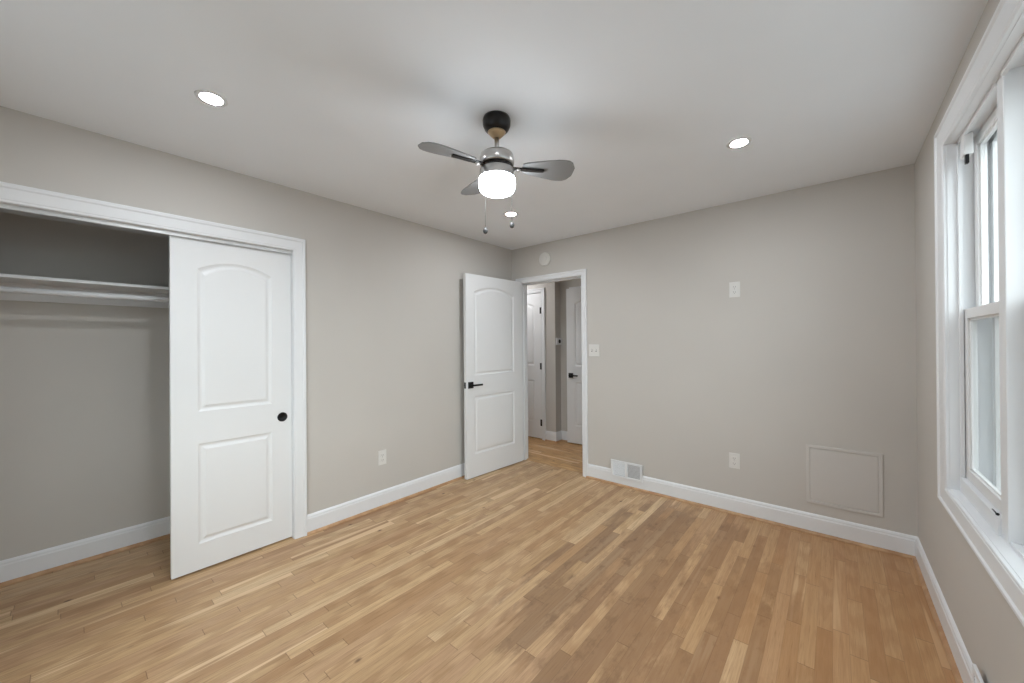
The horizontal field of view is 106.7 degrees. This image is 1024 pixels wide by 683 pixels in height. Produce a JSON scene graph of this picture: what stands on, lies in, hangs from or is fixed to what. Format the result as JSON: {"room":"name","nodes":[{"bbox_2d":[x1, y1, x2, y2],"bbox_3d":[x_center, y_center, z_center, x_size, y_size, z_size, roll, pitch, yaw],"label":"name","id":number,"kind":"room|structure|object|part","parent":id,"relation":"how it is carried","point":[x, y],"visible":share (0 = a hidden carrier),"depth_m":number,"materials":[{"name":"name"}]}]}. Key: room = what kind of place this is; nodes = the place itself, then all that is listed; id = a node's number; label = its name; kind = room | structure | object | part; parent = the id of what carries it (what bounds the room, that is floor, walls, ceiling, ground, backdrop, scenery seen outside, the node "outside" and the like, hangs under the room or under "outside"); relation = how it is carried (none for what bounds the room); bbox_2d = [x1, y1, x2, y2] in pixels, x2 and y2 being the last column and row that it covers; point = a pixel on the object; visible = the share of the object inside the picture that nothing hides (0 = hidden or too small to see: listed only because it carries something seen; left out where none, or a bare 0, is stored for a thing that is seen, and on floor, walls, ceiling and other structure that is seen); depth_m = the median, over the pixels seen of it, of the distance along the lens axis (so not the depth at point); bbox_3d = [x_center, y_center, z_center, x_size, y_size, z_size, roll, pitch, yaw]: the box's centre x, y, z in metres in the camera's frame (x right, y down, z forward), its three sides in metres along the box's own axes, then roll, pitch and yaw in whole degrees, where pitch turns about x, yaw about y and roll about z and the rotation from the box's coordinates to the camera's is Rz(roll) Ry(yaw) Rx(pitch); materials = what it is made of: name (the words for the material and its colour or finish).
{"room":"empty bedroom","nodes":[
{"label":"empty bedroom","id":0,"kind":"room"},
{"bbox_2d":[0,212,169,560],"bbox_3d":[-2.293,0.151,2.497,0.740,2.440,1.990,-1,0,40],"label":"wall","id":1,"kind":"structure","parent":0,"point":[85,410],"depth_m":2.39,"materials":[{"name":"beige paint"}]},
{"bbox_2d":[0,273,168,307],"bbox_3d":[-2.411,-0.302,2.516,0.299,0.117,1.866,-1,0,40],"label":"closet shelf","id":2,"kind":"object","parent":1,"relation":"attached to","point":[8,280],"visible":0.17,"depth_m":2.32,"materials":[{"name":"white paint"}]},
{"bbox_2d":[0,286,168,301],"bbox_3d":[-2.323,-0.281,2.442,0.056,0.056,1.829,-1,0,40],"label":"closet rod","id":3,"kind":"object","parent":2,"relation":"attached to","point":[3,289],"visible":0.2,"depth_m":2.21,"materials":[{"name":"white paint"}]},
{"bbox_2d":[0,516,169,586],"bbox_3d":[-2.502,1.304,2.599,0.031,0.137,1.870,-1,0,40],"label":"baseboard","id":4,"kind":"structure","parent":1,"relation":"attached to","point":[30,565],"depth_m":2.37,"materials":[{"name":"white paint"}]},
{"bbox_2d":[0,106,511,514],"bbox_3d":[-1.285,0.145,3.022,0.120,2.440,4.095,-1,0,40],"label":"wall","id":5,"kind":"structure","parent":0,"point":[385,319],"depth_m":2.95,"materials":[{"name":"beige paint"}]},
{"bbox_2d":[0,203,291,253],"bbox_3d":[-2.038,-0.623,2.130,0.088,0.022,1.449,-1,0,40],"label":"closet track","id":6,"kind":"object","parent":5,"relation":"attached to","point":[7,208],"visible":0.92,"depth_m":2.00,"materials":[{"name":"metal"}]},
{"bbox_2d":[169,235,291,579],"bbox_3d":[-1.758,0.369,2.429,0.040,1.974,0.636,-1,0,40],"label":"door","id":7,"kind":"structure","parent":6,"relation":"hanging from","point":[230,389],"depth_m":2.38,"materials":[{"name":"white paint"}]},
{"bbox_3d":[-1.577,0.512,2.615,0.006,0.062,0.062,-1,0,40],"label":"finger pull","id":8,"kind":"part","parent":7,"relation":"part of","materials":[{"name":"black metal"}]},
{"bbox_2d":[0,181,306,538],"bbox_3d":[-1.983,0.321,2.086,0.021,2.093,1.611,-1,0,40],"label":"trim","id":9,"kind":"structure","parent":5,"relation":"attached to","point":[10,193],"depth_m":2.45,"materials":[{"name":"white paint"}]},
{"bbox_2d":[378,449,385,465],"bbox_3d":[-1.076,0.956,3.160,0.009,0.120,0.074,-1,0,40],"label":"wall outlet","id":10,"kind":"object","parent":5,"relation":"attached to","point":[381,454],"visible":1,"depth_m":3.15,"materials":[{"name":"beige plastic"}]},
{"bbox_2d":[307,463,464,535],"bbox_3d":[-0.712,1.294,3.569,0.031,0.137,2.287,-1,0,40],"label":"baseboard","id":11,"kind":"structure","parent":5,"relation":"attached to","point":[318,521],"depth_m":3.12,"materials":[{"name":"white paint"}]},
{"bbox_2d":[0,436,955,682],"bbox_3d":[-0.012,1.406,3.165,5.221,0.100,6.190,-1,0,40],"label":"floor","id":12,"kind":"structure","parent":0,"point":[525,571],"depth_m":1.97,"materials":[{"name":"brown wood"}]},
{"bbox_2d":[0,0,987,249],"bbox_3d":[-0.309,-1.135,2.114,4.281,0.100,4.215,-1,0,40],"label":"ceiling","id":13,"kind":"structure","parent":0,"point":[336,100],"depth_m":1.63,"materials":[{"name":"white paint"}]},
{"bbox_2d":[194,90,227,106],"bbox_3d":[-1.329,-1.077,1.683,0.120,0.004,0.120,-1,0,40],"label":"recessed light","id":14,"kind":"object","parent":13,"relation":"in","point":[208,97],"visible":1,"depth_m":1.68,"materials":[{"name":"white paint"}]},
{"bbox_2d":[418,110,574,233],"bbox_3d":[-0.118,-0.817,1.964,0.765,0.540,0.523,0,0,-21],"label":"ceiling fan","id":15,"kind":"object","parent":13,"relation":"hanging from","point":[496,179],"visible":1,"depth_m":1.80,"materials":[{"name":"black metal"}]},
{"bbox_3d":[-0.287,-0.854,1.710,0.260,0.039,0.144,0,0,-33],"label":"blade","id":16,"kind":"part","parent":15,"relation":"part of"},
{"bbox_3d":[-0.201,-0.847,1.765,0.165,0.008,0.028,0,0,-33],"label":"blade arm","id":17,"kind":"part","parent":15,"relation":"part of","materials":[{"name":"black metal"}]},
{"bbox_3d":[-0.184,-0.854,2.078,0.144,0.039,0.260,0,0,-26],"label":"blade","id":18,"kind":"part","parent":15,"relation":"part of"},
{"bbox_3d":[-0.072,-0.758,1.848,0.178,0.079,0.178,-1,0,40],"label":"lamp shade","id":19,"kind":"part","parent":15,"relation":"part of","materials":[{"name":"white glass"}]},
{"bbox_3d":[0.077,-0.849,1.874,0.165,0.008,0.028,0,0,-10],"label":"blade arm","id":20,"kind":"part","parent":15,"relation":"part of","materials":[{"name":"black metal"}]},
{"bbox_3d":[0.178,-0.857,1.891,0.260,0.039,0.144,0,0,-10],"label":"blade","id":21,"kind":"part","parent":15,"relation":"part of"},
{"bbox_2d":[504,212,517,216],"bbox_3d":[-0.009,-1.082,3.215,0.120,0.004,0.120,-1,0,40],"label":"recessed light","id":22,"kind":"object","parent":13,"relation":"in","point":[510,214],"visible":1,"depth_m":3.22,"materials":[{"name":"white paint"}]},
{"bbox_2d":[726,137,751,148],"bbox_3d":[1.248,-1.095,2.093,0.120,0.004,0.120,-1,0,40],"label":"recessed light","id":23,"kind":"object","parent":13,"relation":"in","point":[743,141],"visible":1,"depth_m":2.08,"materials":[{"name":"white paint"}]},
{"bbox_2d":[527,278,580,431],"bbox_3d":[0.951,0.134,5.031,4.100,2.440,0.250,-1,0,40],"label":"wall","id":24,"kind":"structure","parent":0,"point":[555,292],"depth_m":5.23,"materials":[{"name":"beige paint"}]},
{"bbox_2d":[527,293,541,437],"bbox_3d":[0.158,0.330,5.554,0.710,2.035,0.045,-1,0,40],"label":"door","id":25,"kind":"structure","parent":24,"relation":"in","point":[534,337],"depth_m":5.40,"materials":[{"name":"white paint"}]},
{"bbox_2d":[527,288,545,439],"bbox_3d":[0.102,0.304,5.573,0.940,2.115,0.021,-1,0,40],"label":"trim","id":26,"kind":"structure","parent":24,"relation":"attached to","point":[538,290],"depth_m":5.28,"materials":[{"name":"white paint"}]},
{"bbox_2d":[545,430,566,442],"bbox_3d":[0.625,1.288,5.212,0.310,0.137,0.161,-1,0,40],"label":"baseboard","id":27,"kind":"structure","parent":24,"relation":"attached to","point":[559,436],"depth_m":5.21,"materials":[{"name":"white paint"}]},
{"bbox_3d":[0.621,1.348,5.207,0.310,0.018,0.147,-1,0,40],"label":"shoe molding","id":28,"kind":"part","parent":27,"relation":"part of","materials":[{"name":"brown wood"}]},
{"bbox_2d":[556,338,561,344],"bbox_3d":[0.643,-0.013,5.213,0.033,0.096,0.116,-1,0,40],"label":"thermostat","id":29,"kind":"object","parent":24,"relation":"attached to","point":[558,340],"visible":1,"depth_m":5.19,"materials":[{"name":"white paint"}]},
{"bbox_2d":[566,288,581,443],"bbox_3d":[1.042,0.309,4.893,0.760,2.060,0.091,-1,0,35],"label":"door","id":30,"kind":"structure","parent":24,"relation":"in","point":[573,295],"depth_m":5.06,"materials":[{"name":"white paint"}]},
{"bbox_2d":[512,164,917,536],"bbox_3d":[1.351,0.126,3.396,3.421,2.440,0.120,-1,0,40],"label":"wall","id":31,"kind":"structure","parent":0,"point":[817,345],"depth_m":2.87,"materials":[{"name":"beige paint"}]},
{"bbox_2d":[463,273,522,479],"bbox_3d":[-0.178,0.333,4.054,0.147,2.034,0.842,-1,0,44],"label":"door","id":32,"kind":"structure","parent":31,"relation":"in","point":[492,307],"depth_m":4.00,"materials":[{"name":"white paint"}]},
{"bbox_2d":[539,252,550,265],"bbox_3d":[0.352,-0.908,4.142,0.148,0.148,0.026,-1,0,40],"label":"disc","id":33,"kind":"object","parent":31,"relation":"attached to","point":[544,259],"visible":1,"depth_m":4.13,"materials":[{"name":"white plastic"}]},
{"bbox_2d":[522,275,580,459],"bbox_3d":[0.448,0.337,4.161,0.806,2.036,0.119,-1,0,40],"label":"trim","id":34,"kind":"structure","parent":31,"relation":"attached to","point":[524,285],"depth_m":4.40,"materials":[{"name":"white paint"}]},
{"bbox_2d":[516,269,587,476],"bbox_3d":[0.402,0.310,4.107,0.914,2.090,0.021,-1,0,40],"label":"trim","id":35,"kind":"structure","parent":31,"relation":"attached to","point":[583,272],"depth_m":3.83,"materials":[{"name":"white paint"}]},
{"bbox_2d":[589,344,598,356],"bbox_3d":[0.809,0.079,3.764,0.116,0.120,0.018,-1,0,40],"label":"light switch","id":36,"kind":"object","parent":31,"relation":"attached to","point":[593,348],"visible":1,"depth_m":3.76,"materials":[{"name":"beige plastic"}]},
{"bbox_2d":[611,459,642,482],"bbox_3d":[1.062,1.193,3.540,0.306,0.160,0.010,-1,0,40],"label":"air vent","id":37,"kind":"object","parent":31,"relation":"attached to","point":[620,469],"visible":1,"depth_m":3.53,"materials":[{"name":"white metal"}]},
{"bbox_2d":[729,452,739,468],"bbox_3d":[1.743,0.928,2.983,0.074,0.120,0.009,-1,0,40],"label":"wall outlet","id":38,"kind":"object","parent":31,"relation":"attached to","point":[734,458],"visible":1,"depth_m":2.98,"materials":[{"name":"beige plastic"}]},
{"bbox_2d":[729,282,739,297],"bbox_3d":[1.742,-0.413,2.979,0.074,0.120,0.009,-1,0,40],"label":"wall outlet","id":39,"kind":"object","parent":31,"relation":"attached to","point":[734,287],"visible":1,"depth_m":2.98,"materials":[{"name":"beige plastic"}]},
{"bbox_2d":[586,464,916,558],"bbox_3d":[1.620,1.275,3.073,2.289,0.137,0.031,-1,0,40],"label":"baseboard","id":40,"kind":"structure","parent":31,"relation":"attached to","point":[874,538],"depth_m":2.80,"materials":[{"name":"white paint"}]},
{"bbox_2d":[806,444,882,517],"bbox_3d":[2.232,0.924,2.570,0.392,0.408,0.008,-1,0,40],"label":"access panel","id":41,"kind":"object","parent":31,"relation":"attached to","point":[838,479],"visible":1,"depth_m":2.56,"materials":[{"name":"paint"}]},
{"bbox_2d":[914,0,1023,682],"bbox_3d":[1.234,0.120,0.734,0.160,2.440,4.095,-1,0,40],"label":"wall","id":42,"kind":"structure","parent":0,"point":[992,635],"depth_m":1.78,"materials":[{"name":"beige paint"}]},
{"bbox_2d":[912,537,971,682],"bbox_3d":[1.209,1.272,0.839,0.031,0.137,3.975,-1,0,40],"label":"baseboard","id":43,"kind":"structure","parent":42,"relation":"attached to","point":[959,660],"depth_m":1.73,"materials":[{"name":"white paint"}]},
{"bbox_2d":[972,663,983,682],"bbox_3d":[1.527,1.209,1.221,0.010,0.160,0.306,-1,0,40],"label":"air vent","id":44,"kind":"object","parent":42,"relation":"attached to","point":[976,676],"visible":1,"depth_m":1.31,"materials":[{"name":"white metal"}]},
{"bbox_2d":[934,0,1023,626],"bbox_3d":[1.284,-0.118,0.937,0.023,1.692,2.200,-1,0,40],"label":"trim","id":45,"kind":"structure","parent":42,"relation":"attached to","point":[1007,13],"depth_m":1.54,"materials":[{"name":"white paint"}]},
{"bbox_2d":[960,132,973,164],"bbox_3d":[1.901,-0.803,1.590,0.026,0.124,0.062,-1,0,40],"label":"bracket","id":46,"kind":"object","parent":45,"relation":"attached to","point":[966,143],"visible":1,"depth_m":1.57,"materials":[{"name":"white plastic"}]},
{"bbox_2d":[946,10,1023,582],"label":"window","id":47,"kind":"structure","parent":42,"relation":"in","point":[983,309],"depth_m":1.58,"materials":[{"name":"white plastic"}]},
{"bbox_3d":[1.810,0.221,1.447,0.028,0.727,0.498,-1,0,40],"label":"sash","id":48,"kind":"part","parent":47,"relation":"part of","materials":[{"name":"white plastic"}]},
{"bbox_3d":[1.829,-0.485,1.429,0.028,0.770,0.498,-1,0,40],"label":"sash","id":49,"kind":"part","parent":47,"relation":"part of","materials":[{"name":"white plastic"}]},
{"bbox_3d":[1.861,-0.112,1.402,0.020,1.518,0.498,-1,0,40],"label":"storm frame","id":50,"kind":"part","parent":47,"relation":"part of","materials":[{"name":"white plastic"}]}
]}

